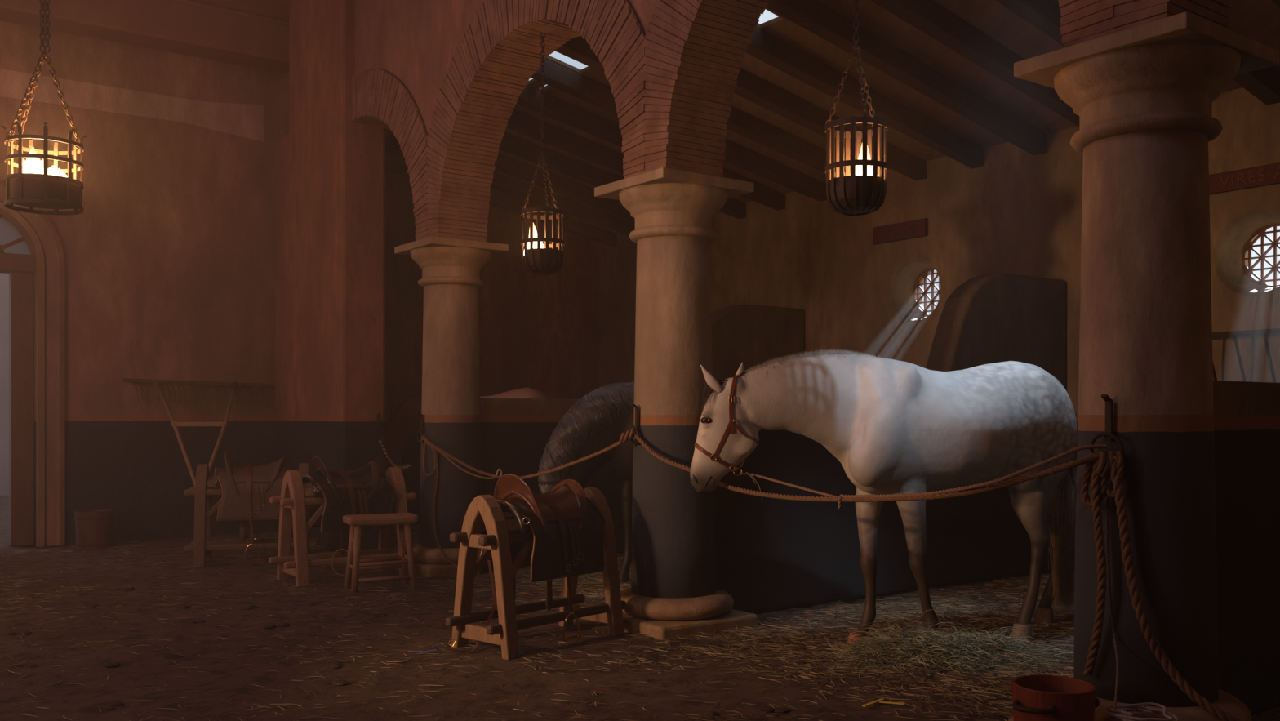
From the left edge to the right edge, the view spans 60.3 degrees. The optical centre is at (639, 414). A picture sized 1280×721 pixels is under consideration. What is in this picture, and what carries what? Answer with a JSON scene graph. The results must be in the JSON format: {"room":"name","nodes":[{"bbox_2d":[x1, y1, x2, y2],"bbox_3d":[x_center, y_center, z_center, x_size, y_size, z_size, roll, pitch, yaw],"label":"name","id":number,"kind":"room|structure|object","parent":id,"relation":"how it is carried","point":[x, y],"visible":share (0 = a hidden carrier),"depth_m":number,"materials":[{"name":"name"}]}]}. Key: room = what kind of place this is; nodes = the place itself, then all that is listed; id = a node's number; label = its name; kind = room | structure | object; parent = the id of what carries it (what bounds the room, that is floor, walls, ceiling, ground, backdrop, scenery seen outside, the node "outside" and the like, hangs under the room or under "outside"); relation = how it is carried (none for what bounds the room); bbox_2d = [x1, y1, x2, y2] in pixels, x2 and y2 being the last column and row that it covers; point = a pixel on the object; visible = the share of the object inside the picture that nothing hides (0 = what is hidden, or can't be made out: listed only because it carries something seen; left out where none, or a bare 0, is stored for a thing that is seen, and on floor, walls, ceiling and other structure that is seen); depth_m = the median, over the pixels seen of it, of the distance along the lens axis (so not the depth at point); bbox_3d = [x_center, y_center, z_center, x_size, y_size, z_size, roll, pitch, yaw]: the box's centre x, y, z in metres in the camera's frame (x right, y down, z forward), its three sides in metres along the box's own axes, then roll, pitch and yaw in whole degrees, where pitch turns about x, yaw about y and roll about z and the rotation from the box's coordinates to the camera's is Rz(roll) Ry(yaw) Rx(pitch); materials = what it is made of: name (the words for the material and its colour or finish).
{"room":"farm building","nodes":[
{"label":"farm building","id":0,"kind":"room"},
{"bbox_2d":[0,20,599,547],"bbox_3d":[-5.354,-1.980,11.182,12.300,6.700,0.340,0,0,-36],"label":"wall","id":1,"kind":"structure","parent":0,"point":[170,254],"depth_m":11.46,"materials":[{"name":"paint"}]},
{"bbox_2d":[0,214,35,546],"bbox_3d":[-6.379,-0.366,10.429,1.120,3.272,0.240,0,0,-36],"label":"door frame","id":2,"kind":"structure","parent":1,"relation":"in","point":[16,260],"depth_m":10.66,"materials":[{"name":"brown wood"}]},
{"bbox_2d":[0,182,64,546],"bbox_3d":[-6.255,-0.486,10.261,1.600,3.512,0.075,0,0,-36],"label":"trim","id":3,"kind":"structure","parent":1,"relation":"attached to","point":[45,240],"depth_m":10.64,"materials":[{"name":"stone"}]},
{"bbox_2d":[0,68,263,142],"bbox_3d":[-5.526,-3.150,10.838,3.615,0.400,0.009,0,0,-36],"label":"trim","id":4,"kind":"structure","parent":1,"relation":"attached to","point":[243,120],"depth_m":11.17,"materials":[{"name":"paint"}]},
{"bbox_2d":[0,0,288,73],"bbox_3d":[-6.905,-4.530,9.552,7.870,1.600,0.450,0,0,-36],"label":"trim","id":5,"kind":"structure","parent":1,"relation":"attached to","point":[255,33],"depth_m":11.06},
{"bbox_2d":[355,0,655,132],"bbox_3d":[1.092,-3.380,5.531,0.390,3.900,15.000,0,0,-36],"label":"wall","id":6,"kind":"structure","parent":0,"point":[416,42],"depth_m":9.23,"materials":[{"name":"paint"}]},
{"bbox_2d":[0,495,1279,720],"bbox_3d":[-1.000,1.278,5.500,22.000,0.050,29.000,0,0,0],"label":"floor","id":7,"kind":"structure","parent":0,"point":[521,681],"depth_m":5.79,"materials":[{"name":"soil"}]},
{"bbox_2d":[8,631,31,635],"bbox_3d":[-3.574,1.262,6.348,0.122,0.027,0.076,0,0,-31],"label":"clod","id":8,"kind":"object","parent":7,"relation":"on","point":[25,633],"visible":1,"depth_m":6.33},
{"bbox_2d":[9,662,38,667],"bbox_3d":[-3.122,1.276,5.578,0.129,0.026,0.090,0,0,17],"label":"clod","id":9,"kind":"object","parent":7,"relation":"on","point":[20,664],"visible":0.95,"depth_m":5.57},
{"bbox_2d":[84,603,98,607],"bbox_3d":[-3.672,1.280,7.380,0.129,0.031,0.084,0,0,43],"label":"clod","id":10,"kind":"object","parent":7,"relation":"on","point":[88,605],"visible":1,"depth_m":7.36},
{"bbox_2d":[74,508,115,550],"bbox_3d":[-5.176,1.088,10.450,0.345,0.360,0.345,0,0,0],"label":"wooden tub","id":11,"kind":"object","parent":7,"relation":"on","point":[94,528],"visible":1,"depth_m":10.32,"materials":[{"name":"red wood"}]},
{"bbox_2d":[101,661,119,667],"bbox_3d":[-2.704,1.273,5.618,0.070,0.029,0.124,0,0,-41],"label":"clod","id":12,"kind":"object","parent":7,"relation":"on","point":[108,664],"visible":1,"depth_m":5.58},
{"bbox_2d":[104,701,129,709],"bbox_3d":[-2.302,1.280,4.827,0.126,0.032,0.090,0,0,35],"label":"clod","id":13,"kind":"object","parent":7,"relation":"on","point":[119,704],"visible":0.99,"depth_m":4.82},
{"bbox_2d":[123,586,134,591],"bbox_3d":[-3.725,1.273,8.028,0.083,0.028,0.124,0,0,-10],"label":"clod","id":14,"kind":"object","parent":7,"relation":"on","point":[131,588],"visible":1,"depth_m":7.98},
{"bbox_2d":[162,653,182,658],"bbox_3d":[-2.460,1.274,5.795,0.105,0.033,0.056,0,0,9],"label":"clod","id":15,"kind":"object","parent":7,"relation":"on","point":[170,655],"visible":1,"depth_m":5.78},
{"bbox_2d":[177,604,190,609],"bbox_3d":[-3.023,1.272,7.279,0.074,0.028,0.109,0,0,1],"label":"clod","id":16,"kind":"object","parent":7,"relation":"on","point":[183,606],"visible":1,"depth_m":7.25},
{"bbox_2d":[122,377,272,487],"bbox_3d":[-4.566,0.431,10.998,1.243,1.595,1.830,0,0,0],"label":"rake","id":17,"kind":"object","parent":7,"relation":"on","point":[224,424],"visible":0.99,"depth_m":11.13,"materials":[{"name":"brown wood"}]},
{"bbox_2d":[191,619,205,623],"bbox_3d":[-2.707,1.271,6.750,0.085,0.025,0.107,0,0,-21],"label":"clod","id":18,"kind":"object","parent":7,"relation":"on","point":[197,620],"visible":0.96,"depth_m":6.72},
{"bbox_2d":[184,462,318,568],"bbox_3d":[-3.302,0.843,9.419,1.080,0.850,0.468,0,0,-14],"label":"rack","id":19,"kind":"object","parent":7,"relation":"on","point":[202,545],"visible":0.62,"depth_m":9.21,"materials":[{"name":"wood"}]},
{"bbox_2d":[213,451,290,561],"bbox_3d":[-3.292,0.767,9.422,0.653,0.913,0.530,0,0,-14],"label":"saddle","id":20,"kind":"object","parent":19,"relation":"on","point":[247,490],"visible":0.94,"depth_m":9.23,"materials":[{"name":"leather"}]},
{"bbox_2d":[246,604,259,609],"bbox_3d":[-2.537,1.265,7.212,0.084,0.028,0.099,0,0,-24],"label":"clod","id":21,"kind":"object","parent":7,"relation":"on","point":[251,606],"visible":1,"depth_m":7.18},
{"bbox_2d":[263,622,289,628],"bbox_3d":[-2.172,1.263,6.585,0.156,0.029,0.072,0,0,-27],"label":"clod","id":22,"kind":"object","parent":7,"relation":"on","point":[283,624],"visible":1,"depth_m":6.57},
{"bbox_2d":[309,600,327,605],"bbox_3d":[-2.161,1.266,7.383,0.122,0.022,0.096,0,0,-28],"label":"clod","id":23,"kind":"object","parent":7,"relation":"on","point":[320,602],"visible":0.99,"depth_m":7.35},
{"bbox_2d":[275,0,385,550],"bbox_3d":[-3.225,-1.980,11.239,0.440,6.700,2.109,0,0,-36],"label":"wall pier","id":24,"kind":"object","parent":7,"relation":"on","point":[330,166],"visible":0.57,"depth_m":10.54,"materials":[{"name":"red paint"}]},
{"bbox_2d":[372,413,385,440],"bbox_3d":[-2.473,0.115,10.427,0.103,0.266,0.086,0,0,0],"label":"ring","id":25,"kind":"object","parent":24,"relation":"attached to","point":[378,428],"visible":1,"depth_m":10.43,"materials":[{"name":"black metal"}]},
{"bbox_2d":[378,440,410,469],"bbox_3d":[-2.300,0.374,10.308,0.402,0.269,0.026,0,0,33],"label":"chain","id":26,"kind":"object","parent":25,"relation":"hanging from","point":[390,460],"visible":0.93,"depth_m":10.32,"materials":[{"name":"metal"}]},
{"bbox_2d":[327,660,341,668],"bbox_3d":[-1.543,1.268,5.566,0.071,0.032,0.108,0,0,-37],"label":"clod","id":27,"kind":"object","parent":7,"relation":"on","point":[335,664],"visible":1,"depth_m":5.54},
{"bbox_2d":[268,466,416,586],"bbox_3d":[-2.293,0.843,8.547,1.080,0.850,0.468,0,0,-37],"label":"rack","id":28,"kind":"object","parent":7,"relation":"on","point":[295,494],"visible":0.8,"depth_m":8.35,"materials":[{"name":"brown wood"}]},
{"bbox_2d":[331,548,347,575],"bbox_3d":[-2.206,1.092,8.150,0.157,0.196,0.008,0,0,0],"label":"bridle","id":29,"kind":"object","parent":28,"relation":"hanging from","point":[340,548],"visible":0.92,"depth_m":8.15,"materials":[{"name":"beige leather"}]},
{"bbox_2d":[301,455,395,576],"bbox_3d":[-2.284,0.767,8.553,0.652,0.913,0.530,0,0,-37],"label":"saddle","id":30,"kind":"object","parent":28,"relation":"on","point":[366,490],"visible":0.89,"depth_m":8.41,"materials":[{"name":"black leather"}]},
{"bbox_2d":[332,679,359,685],"bbox_3d":[-1.411,1.278,5.260,0.086,0.025,0.131,0,0,42],"label":"clod","id":31,"kind":"object","parent":7,"relation":"on","point":[343,682],"visible":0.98,"depth_m":5.23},
{"bbox_2d":[372,613,386,617],"bbox_3d":[-1.652,1.274,6.998,0.092,0.026,0.116,0,0,-23],"label":"clod","id":32,"kind":"object","parent":7,"relation":"on","point":[382,615],"visible":0.94,"depth_m":6.97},
{"bbox_2d":[342,512,418,592],"bbox_3d":[-1.903,1.008,8.081,0.515,0.545,0.312,0,0,-25],"label":"stool","id":33,"kind":"object","parent":7,"relation":"on","point":[354,564],"visible":1,"depth_m":8.04,"materials":[{"name":"brown wood"}]},
{"bbox_2d":[408,648,436,653],"bbox_3d":[-1.155,1.252,5.830,0.155,0.010,0.056,0,0,0],"label":"scrap","id":34,"kind":"object","parent":7,"relation":"on","point":[420,651],"visible":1,"depth_m":5.83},
{"bbox_2d":[394,235,508,577],"bbox_3d":[-1.572,-0.056,9.158,0.740,2.702,0.740,0,0,-36],"label":"stone column","id":35,"kind":"structure","parent":7,"relation":"on","point":[451,282],"depth_m":8.94,"materials":[{"name":"stone"}]},
{"bbox_2d":[351,68,427,240],"bbox_3d":[-2.460,-2.287,10.367,0.456,1.764,3.000,0,0,-36],"label":"brick arch","id":36,"kind":"object","parent":35,"relation":"on","point":[380,98],"visible":0.34,"depth_m":9.45,"materials":[{"name":"brick"}]},
{"bbox_2d":[416,412,424,443],"bbox_3d":[-1.792,0.108,8.996,0.083,0.256,0.096,0,0,0],"label":"ring","id":37,"kind":"object","parent":35,"relation":"attached to","point":[422,430],"visible":1,"depth_m":9.00,"materials":[{"name":"black metal"}]},
{"bbox_2d":[421,437,435,477],"bbox_3d":[-1.720,0.341,8.932,0.162,0.336,0.049,0,0,41],"label":"rope","id":38,"kind":"object","parent":37,"relation":"hanging from","point":[428,444],"visible":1,"depth_m":8.93,"materials":[{"name":"fabric"}]},
{"bbox_2d":[431,446,457,568],"bbox_3d":[-1.550,0.698,8.764,0.071,1.063,0.636,0,0,-43],"label":"rope","id":39,"kind":"object","parent":37,"relation":"hanging from","point":[434,450],"visible":0.88,"depth_m":8.88,"materials":[{"name":"fabric"}]},
{"bbox_2d":[422,438,498,479],"bbox_3d":[-1.394,0.331,8.455,0.022,0.286,1.259,0,0,-36],"label":"rope","id":40,"kind":"object","parent":37,"relation":"hanging from","point":[445,455],"visible":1,"depth_m":8.38,"materials":[{"name":"fabric"}]},
{"bbox_2d":[421,432,634,479],"bbox_3d":[-0.904,0.284,7.776,0.030,0.356,2.981,0,0,-36],"label":"rope","id":41,"kind":"object","parent":37,"relation":"hanging from","point":[610,447],"visible":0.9,"depth_m":7.46,"materials":[{"name":"fabric"}]},
{"bbox_2d":[495,468,502,476],"bbox_3d":[-1.006,0.464,7.905,0.066,0.155,0.022,0,0,0],"label":"tie","id":42,"kind":"object","parent":41,"relation":"hanging from","point":[498,469],"visible":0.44,"depth_m":7.90,"materials":[{"name":"metal"}]},
{"bbox_2d":[426,0,645,241],"bbox_3d":[-0.684,-2.286,7.949,0.456,1.762,3.000,0,0,-36],"label":"brick arch","id":43,"kind":"object","parent":35,"relation":"on","point":[494,60],"visible":0.8,"depth_m":8.38,"materials":[{"name":"brick"}]},
{"bbox_2d":[520,33,564,275],"bbox_3d":[-0.702,-1.894,7.947,0.312,1.752,0.318,0,0,-17],"label":"lantern","id":44,"kind":"object","parent":43,"relation":"hanging from","point":[546,260],"visible":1,"depth_m":7.86,"materials":[{"name":"black metal"}]},
{"bbox_2d":[386,386,550,466],"bbox_3d":[-1.738,0.496,11.434,2.393,1.548,0.620,0,0,31],"label":"horse","id":45,"kind":"object","parent":7,"relation":"on","point":[404,420],"visible":0.14,"depth_m":11.80},
{"bbox_2d":[445,487,626,660],"bbox_3d":[-0.564,0.855,6.223,0.468,0.850,1.080,0,0,41],"label":"rack","id":46,"kind":"object","parent":7,"relation":"on","point":[502,529],"visible":0.73,"depth_m":5.97,"materials":[{"name":"brown wood"}]},
{"bbox_2d":[448,560,496,652],"bbox_3d":[-0.909,1.032,5.945,0.258,0.493,0.074,0,0,-15],"label":"strap","id":47,"kind":"object","parent":46,"relation":"hanging from","point":[488,561],"visible":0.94,"depth_m":5.95,"materials":[{"name":"red leather"}]},
{"bbox_2d":[477,473,605,641],"bbox_3d":[-0.557,0.780,6.231,0.530,0.913,0.653,0,0,41],"label":"saddle","id":48,"kind":"object","parent":46,"relation":"on","point":[566,527],"visible":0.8,"depth_m":6.10,"materials":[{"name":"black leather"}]},
{"bbox_2d":[478,554,631,601],"bbox_3d":[0.419,1.266,8.708,2.778,0.142,2.784,0,0,-36],"label":"litter","id":49,"kind":"object","parent":7,"relation":"on","point":[626,586],"visible":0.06,"depth_m":8.28,"materials":[{"name":"plant"}]},
{"bbox_2d":[537,379,634,582],"bbox_3d":[0.249,0.494,8.432,2.283,1.551,0.618,0,0,-31],"label":"horse","id":50,"kind":"object","parent":7,"relation":"on","point":[597,420],"visible":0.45,"depth_m":7.99},
{"bbox_2d":[0,529,1279,720],"bbox_3d":[-0.627,1.267,7.847,8.028,0.070,10.619,0,0,-36],"label":"straw","id":51,"kind":"object","parent":7,"relation":"on","point":[392,534],"visible":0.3,"depth_m":6.14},
{"bbox_2d":[591,167,757,639],"bbox_3d":[0.204,-0.056,6.740,0.740,2.702,0.740,0,0,-36],"label":"stone column","id":52,"kind":"structure","parent":7,"relation":"on","point":[673,592],"depth_m":6.52,"materials":[{"name":"stone"}]},
{"bbox_2d":[629,403,640,444],"bbox_3d":[-0.025,0.055,6.597,0.078,0.247,0.092,0,0,0],"label":"ring","id":53,"kind":"object","parent":52,"relation":"attached to","point":[637,428],"visible":0.89,"depth_m":6.59,"materials":[{"name":"black metal"}]},
{"bbox_2d":[618,428,634,444],"bbox_3d":[-0.080,0.128,6.569,0.096,0.096,0.059,0,0,0],"label":"knot","id":54,"kind":"object","parent":53,"relation":"attached to","point":[632,431],"visible":1,"depth_m":6.54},
{"bbox_2d":[632,432,1107,502],"bbox_3d":[0.789,0.259,5.298,0.197,0.308,3.042,0,0,-36],"label":"rope","id":55,"kind":"object","parent":53,"relation":"hanging from","point":[1077,462],"visible":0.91,"depth_m":4.67,"materials":[{"name":"fabric"}]},
{"bbox_2d":[703,710,726,720],"bbox_3d":[0.316,1.276,4.661,0.082,0.030,0.147,0,0,-31],"label":"clod","id":56,"kind":"object","parent":7,"relation":"on","point":[708,714],"visible":0.99,"depth_m":4.65,"materials":[{"name":"soil"}]},
{"bbox_2d":[757,706,791,712],"bbox_3d":[0.573,1.264,4.712,0.139,0.025,0.083,0,0,21],"label":"clod","id":57,"kind":"object","parent":7,"relation":"on","point":[777,709],"visible":1,"depth_m":4.70,"materials":[{"name":"soil"}]},
{"bbox_2d":[862,697,905,706],"bbox_3d":[1.046,1.249,4.784,0.193,0.008,0.104,0,0,-7],"label":"strips","id":58,"kind":"object","parent":7,"relation":"on","point":[879,700],"visible":1,"depth_m":4.77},
{"bbox_2d":[689,348,1077,653],"bbox_3d":[1.560,0.466,6.109,2.636,1.654,0.636,0,0,-25],"label":"horse","id":59,"kind":"object","parent":7,"relation":"on","point":[893,426],"visible":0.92,"depth_m":5.90},
{"bbox_2d":[693,374,759,475],"bbox_3d":[0.458,0.052,5.787,0.345,0.538,0.182,0,0,0],"label":"halter","id":60,"kind":"object","parent":59,"relation":"attached to","point":[713,457],"visible":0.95,"depth_m":5.72,"materials":[{"name":"leather"}]},
{"bbox_2d":[746,471,762,500],"bbox_3d":[0.596,0.372,5.740,0.085,0.149,0.031,0,0,19],"label":"twine","id":61,"kind":"object","parent":60,"relation":"attached to","point":[750,475],"visible":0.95,"depth_m":5.74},
{"bbox_2d":[738,472,838,497],"bbox_3d":[0.747,0.345,5.407,0.088,0.082,0.886,0,0,-26],"label":"rope","id":62,"kind":"object","parent":60,"relation":"attached to","point":[743,473],"visible":0.98,"depth_m":5.34,"materials":[{"name":"fabric"}]},
{"bbox_2d":[813,608,1074,677],"bbox_3d":[1.597,1.233,5.728,1.349,0.396,0.973,0,0,18],"label":"heap","id":63,"kind":"object","parent":7,"relation":"on","point":[904,648],"visible":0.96,"depth_m":5.64,"materials":[{"name":"plant"}]},
{"bbox_2d":[1011,674,1099,720],"bbox_3d":[1.490,1.124,3.989,0.330,0.293,0.310,0,0,0],"label":"bucket","id":64,"kind":"object","parent":7,"relation":"on","point":[1035,697],"visible":1,"depth_m":3.91,"materials":[{"name":"red wood"}]},
{"bbox_2d":[1008,11,1279,720],"bbox_3d":[1.980,-0.056,4.322,0.740,2.702,0.740,0,0,-36],"label":"stone column","id":65,"kind":"structure","parent":7,"relation":"on","point":[1142,96],"depth_m":4.11,"materials":[{"name":"stone"}]},
{"bbox_2d":[643,0,1115,177],"bbox_3d":[1.092,-2.286,5.531,0.456,1.763,3.000,0,0,-36],"label":"brick arch","id":66,"kind":"object","parent":65,"relation":"on","point":[695,50],"visible":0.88,"depth_m":6.45,"materials":[{"name":"brick"}]},
{"bbox_2d":[1089,394,1124,457],"bbox_3d":[1.770,0.063,4.160,0.068,0.279,0.139,0,0,-38],"label":"ring","id":67,"kind":"object","parent":65,"relation":"attached to","point":[1108,434],"visible":0.7,"depth_m":4.15,"materials":[{"name":"black metal"}]},
{"bbox_2d":[837,444,1106,509],"bbox_3d":[1.284,0.269,4.519,0.134,0.318,1.221,0,0,-44],"label":"rope","id":68,"kind":"object","parent":67,"relation":"hanging from","point":[1095,446],"visible":1,"depth_m":4.35,"materials":[{"name":"fabric"}]},
{"bbox_2d":[1080,451,1108,507],"bbox_3d":[1.727,0.246,4.167,0.051,0.215,0.115,0,0,-39],"label":"rope","id":69,"kind":"object","parent":67,"relation":"hanging from","point":[1085,483],"visible":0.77,"depth_m":4.17,"materials":[{"name":"fabric"}]},
{"bbox_2d":[1083,452,1106,677],"bbox_3d":[1.732,0.570,4.166,0.077,0.861,0.111,0,0,0],"label":"rope","id":70,"kind":"object","parent":67,"relation":"hanging from","point":[1095,479],"visible":0.98,"depth_m":4.13,"materials":[{"name":"fabric"}]},
{"bbox_2d":[1093,450,1124,477],"bbox_3d":[1.758,0.185,4.129,0.105,0.102,0.066,0,0,0],"label":"knot","id":71,"kind":"object","parent":67,"relation":"attached to","point":[1105,462],"visible":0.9,"depth_m":4.11,"materials":[{"name":"fabric"}]},
{"bbox_2d":[1106,495,1119,710],"bbox_3d":[1.725,0.613,4.000,0.040,0.843,0.330,0,0,17],"label":"rope","id":72,"kind":"object","parent":67,"relation":"hanging from","point":[1107,498],"visible":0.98,"depth_m":4.14,"materials":[{"name":"fabric"}]},
{"bbox_2d":[1105,454,1124,497],"bbox_3d":[1.769,0.230,4.117,0.041,0.163,0.091,0,0,-38],"label":"rope","id":73,"kind":"object","parent":67,"relation":"hanging from","point":[1118,459],"visible":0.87,"depth_m":4.09,"materials":[{"name":"fabric"}]},
{"bbox_2d":[1111,460,1240,720],"bbox_3d":[1.956,0.654,4.021,0.502,0.984,0.094,0,0,24],"label":"rope","id":74,"kind":"object","parent":67,"relation":"hanging from","point":[1120,495],"visible":0.98,"depth_m":4.04,"materials":[{"name":"fabric"}]},
{"bbox_2d":[1106,702,1178,720],"bbox_3d":[1.790,1.068,3.933,0.233,0.044,0.182,0,0,-20],"label":"rope","id":75,"kind":"object","parent":65,"relation":"on","point":[1117,713],"visible":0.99,"depth_m":3.95,"materials":[{"name":"fabric"}]},
{"bbox_2d":[1112,0,1230,32],"bbox_3d":[2.868,-2.285,3.113,0.456,1.761,3.000,0,0,-36],"label":"brick arch","id":76,"kind":"object","parent":65,"relation":"on","point":[1127,14],"visible":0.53,"depth_m":4.14,"materials":[{"name":"brick"}]},
{"bbox_2d":[480,304,804,553],"bbox_3d":[0.101,0.083,10.386,3.850,2.375,0.240,0,0,-36],"label":"wall partition","id":77,"kind":"structure","parent":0,"point":[515,433],"depth_m":9.96,"materials":[{"name":"paint"}]},
{"bbox_2d":[385,0,1279,232],"bbox_3d":[2.655,-2.689,7.237,4.160,0.820,15.900,0,0,-36],"label":"ceiling","id":78,"kind":"structure","parent":0,"point":[1259,20],"depth_m":8.62,"materials":[{"name":"wood"}]},
{"bbox_2d":[385,151,617,246],"bbox_3d":[-1.851,-2.617,13.119,3.886,0.883,0.130,0,0,-36],"label":"rafter","id":79,"kind":"object","parent":78,"relation":"attached to","point":[393,163],"visible":0.44,"depth_m":13.43,"materials":[{"name":"brown wood"}]},
{"bbox_2d":[385,133,635,235],"bbox_3d":[-1.483,-2.617,12.618,3.886,0.883,0.130,0,0,-36],"label":"rafter","id":80,"kind":"object","parent":78,"relation":"attached to","point":[504,184],"visible":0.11,"depth_m":12.91,"materials":[{"name":"brown wood"}]},
{"bbox_2d":[498,132,624,186],"bbox_3d":[-0.746,-2.617,11.615,3.886,0.883,0.130,0,0,-36],"label":"rafter","id":81,"kind":"object","parent":78,"relation":"attached to","point":[510,144],"visible":0.21,"depth_m":11.47,"materials":[{"name":"brown wood"}]},
{"bbox_2d":[493,152,635,220],"bbox_3d":[-1.114,-2.617,12.116,3.886,0.883,0.130,0,0,-36],"label":"rafter","id":82,"kind":"object","parent":78,"relation":"attached to","point":[504,164],"visible":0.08,"depth_m":12.21,"materials":[{"name":"brown wood"}]},
{"bbox_2d":[506,109,746,218],"bbox_3d":[-0.378,-2.617,11.113,3.886,0.883,0.130,0,0,-36],"label":"rafter","id":83,"kind":"object","parent":78,"relation":"attached to","point":[518,122],"visible":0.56,"depth_m":10.86,"materials":[{"name":"brown wood"}]},
{"bbox_2d":[516,84,785,210],"bbox_3d":[-0.009,-2.617,10.611,3.886,0.883,0.130,0,0,-36],"label":"rafter","id":84,"kind":"object","parent":78,"relation":"attached to","point":[557,108],"visible":0.44,"depth_m":10.21,"materials":[{"name":"brown wood"}]},
{"bbox_2d":[531,58,826,201],"bbox_3d":[0.359,-2.617,10.110,3.886,0.883,0.130,0,0,-36],"label":"rafter","id":85,"kind":"object","parent":78,"relation":"attached to","point":[557,76],"visible":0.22,"depth_m":10.42,"materials":[{"name":"brown wood"}]},
{"bbox_2d":[555,35,862,173],"bbox_3d":[0.728,-2.617,9.608,3.886,0.883,0.130,0,0,-36],"label":"rafter","id":86,"kind":"object","parent":78,"relation":"attached to","point":[578,49],"visible":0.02,"depth_m":9.80,"materials":[{"name":"brown wood"}]},
{"bbox_2d":[732,67,926,180],"bbox_3d":[1.096,-2.617,9.107,3.886,0.883,0.130,0,0,-36],"label":"rafter","id":87,"kind":"object","parent":78,"relation":"attached to","point":[749,86],"visible":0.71,"depth_m":9.25,"materials":[{"name":"brown wood"}]},
{"bbox_2d":[744,26,983,168],"bbox_3d":[1.464,-2.617,8.605,3.886,0.883,0.130,0,0,-36],"label":"rafter","id":88,"kind":"object","parent":78,"relation":"attached to","point":[764,46],"visible":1,"depth_m":8.77,"materials":[{"name":"brown wood"}]},
{"bbox_2d":[766,0,1046,155],"bbox_3d":[1.833,-2.617,8.104,3.886,0.883,0.130,0,0,-36],"label":"rafter","id":89,"kind":"object","parent":78,"relation":"attached to","point":[812,15],"visible":1,"depth_m":8.18,"materials":[{"name":"brown wood"}]},
{"bbox_2d":[871,0,1079,126],"bbox_3d":[2.201,-2.617,7.602,3.886,0.883,0.130,0,0,-36],"label":"rafter","id":90,"kind":"object","parent":78,"relation":"attached to","point":[927,16],"visible":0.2,"depth_m":7.62,"materials":[{"name":"brown wood"}]},
{"bbox_2d":[995,0,1063,45],"bbox_3d":[2.570,-2.617,7.101,3.886,0.883,0.130,0,0,-36],"label":"rafter","id":91,"kind":"object","parent":78,"relation":"attached to","point":[1045,15],"visible":0.16,"depth_m":7.06,"materials":[{"name":"brown wood"}]},
{"bbox_2d":[1233,66,1279,105],"bbox_3d":[2.938,-2.617,6.599,3.886,0.883,0.130,0,0,-36],"label":"rafter","id":92,"kind":"object","parent":78,"relation":"attached to","point":[1264,84],"visible":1,"depth_m":7.53,"materials":[{"name":"brown wood"}]},
{"bbox_2d":[1271,0,1279,8],"bbox_3d":[3.306,-2.617,6.098,3.886,0.883,0.130,0,0,-36],"label":"rafter","id":93,"kind":"object","parent":78,"relation":"attached to","point":[1277,2],"visible":1,"depth_m":6.48,"materials":[{"name":"brown wood"}]},
{"bbox_2d":[714,272,1065,613],"bbox_3d":[1.876,0.083,7.968,3.850,2.375,0.240,0,0,-36],"label":"wall partition","id":94,"kind":"structure","parent":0,"point":[771,554],"depth_m":7.71,"materials":[{"name":"paint"}]},
{"bbox_2d":[599,87,1279,569],"bbox_3d":[4.270,-0.980,8.299,0.400,4.700,16.500,0,0,-36],"label":"wall","id":95,"kind":"structure","parent":0,"point":[1019,212],"depth_m":10.03,"materials":[{"name":"paint"}]},
{"bbox_2d":[873,217,927,244],"bbox_3d":[2.450,-1.728,10.392,0.045,0.164,0.630,0,0,-36],"label":"board","id":96,"kind":"object","parent":95,"relation":"attached to","point":[914,228],"visible":1,"depth_m":10.36,"materials":[{"name":"wood"}]},
{"bbox_2d":[912,268,941,315],"bbox_3d":[2.777,-1.163,10.448,0.031,0.476,0.476,0,0,-36],"label":"window","id":97,"kind":"structure","parent":95,"relation":"in","point":[924,274],"depth_m":10.50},
{"bbox_2d":[1208,162,1279,194],"bbox_3d":[4.506,-1.683,7.593,0.045,0.139,1.250,0,0,-36],"label":"board","id":98,"kind":"object","parent":95,"relation":"attached to","point":[1265,175],"visible":0.97,"depth_m":7.84,"materials":[{"name":"wood"}]},
{"bbox_2d":[1212,328,1279,382],"bbox_3d":[4.388,-0.355,7.568,0.235,0.460,2.200,0,0,-36],"label":"rack","id":99,"kind":"object","parent":95,"relation":"attached to","point":[1264,331],"visible":0.27,"depth_m":7.64,"materials":[{"name":"brown wood"}]},
{"bbox_2d":[1242,223,1279,286],"bbox_3d":[4.597,-1.151,7.969,0.031,0.476,0.476,0,0,-36],"label":"window","id":100,"kind":"structure","parent":95,"relation":"in","point":[1249,246],"depth_m":8.03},
{"bbox_2d":[1213,380,1279,715],"bbox_3d":[3.652,0.083,5.551,3.850,2.375,0.240,0,0,-36],"label":"wall partition","id":101,"kind":"structure","parent":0,"point":[1246,414],"depth_m":4.59,"materials":[{"name":"paint"}]},
{"bbox_3d":[-2.379,-5.430,3.416,16.779,0.200,18.449,0,0,0],"label":"ceiling","id":102,"kind":"structure","parent":0,"visible":0},
{"bbox_2d":[0,0,87,215],"bbox_3d":[-3.219,-3.226,5.945,0.413,4.227,0.407,0,0,10],"label":"lantern","id":103,"kind":"object","parent":102,"relation":"hanging from","point":[30,189],"visible":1,"depth_m":5.88,"materials":[{"name":"black metal"}]},
{"bbox_2d":[824,0,887,215],"bbox_3d":[0.958,-3.115,4.870,0.274,4.447,0.271,0,0,-24],"label":"lantern","id":104,"kind":"object","parent":102,"relation":"hanging from","point":[847,193],"visible":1,"depth_m":4.79,"materials":[{"name":"black metal"}]},
{"label":"outside","id":105,"kind":"structure","parent":0,"visible":0},
{"bbox_2d":[0,272,8,495],"bbox_3d":[-6.984,-1.730,19.700,14.000,6.000,0.301,0,0,-36],"label":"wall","id":106,"kind":"structure","parent":105,"point":[4,277],"depth_m":17.31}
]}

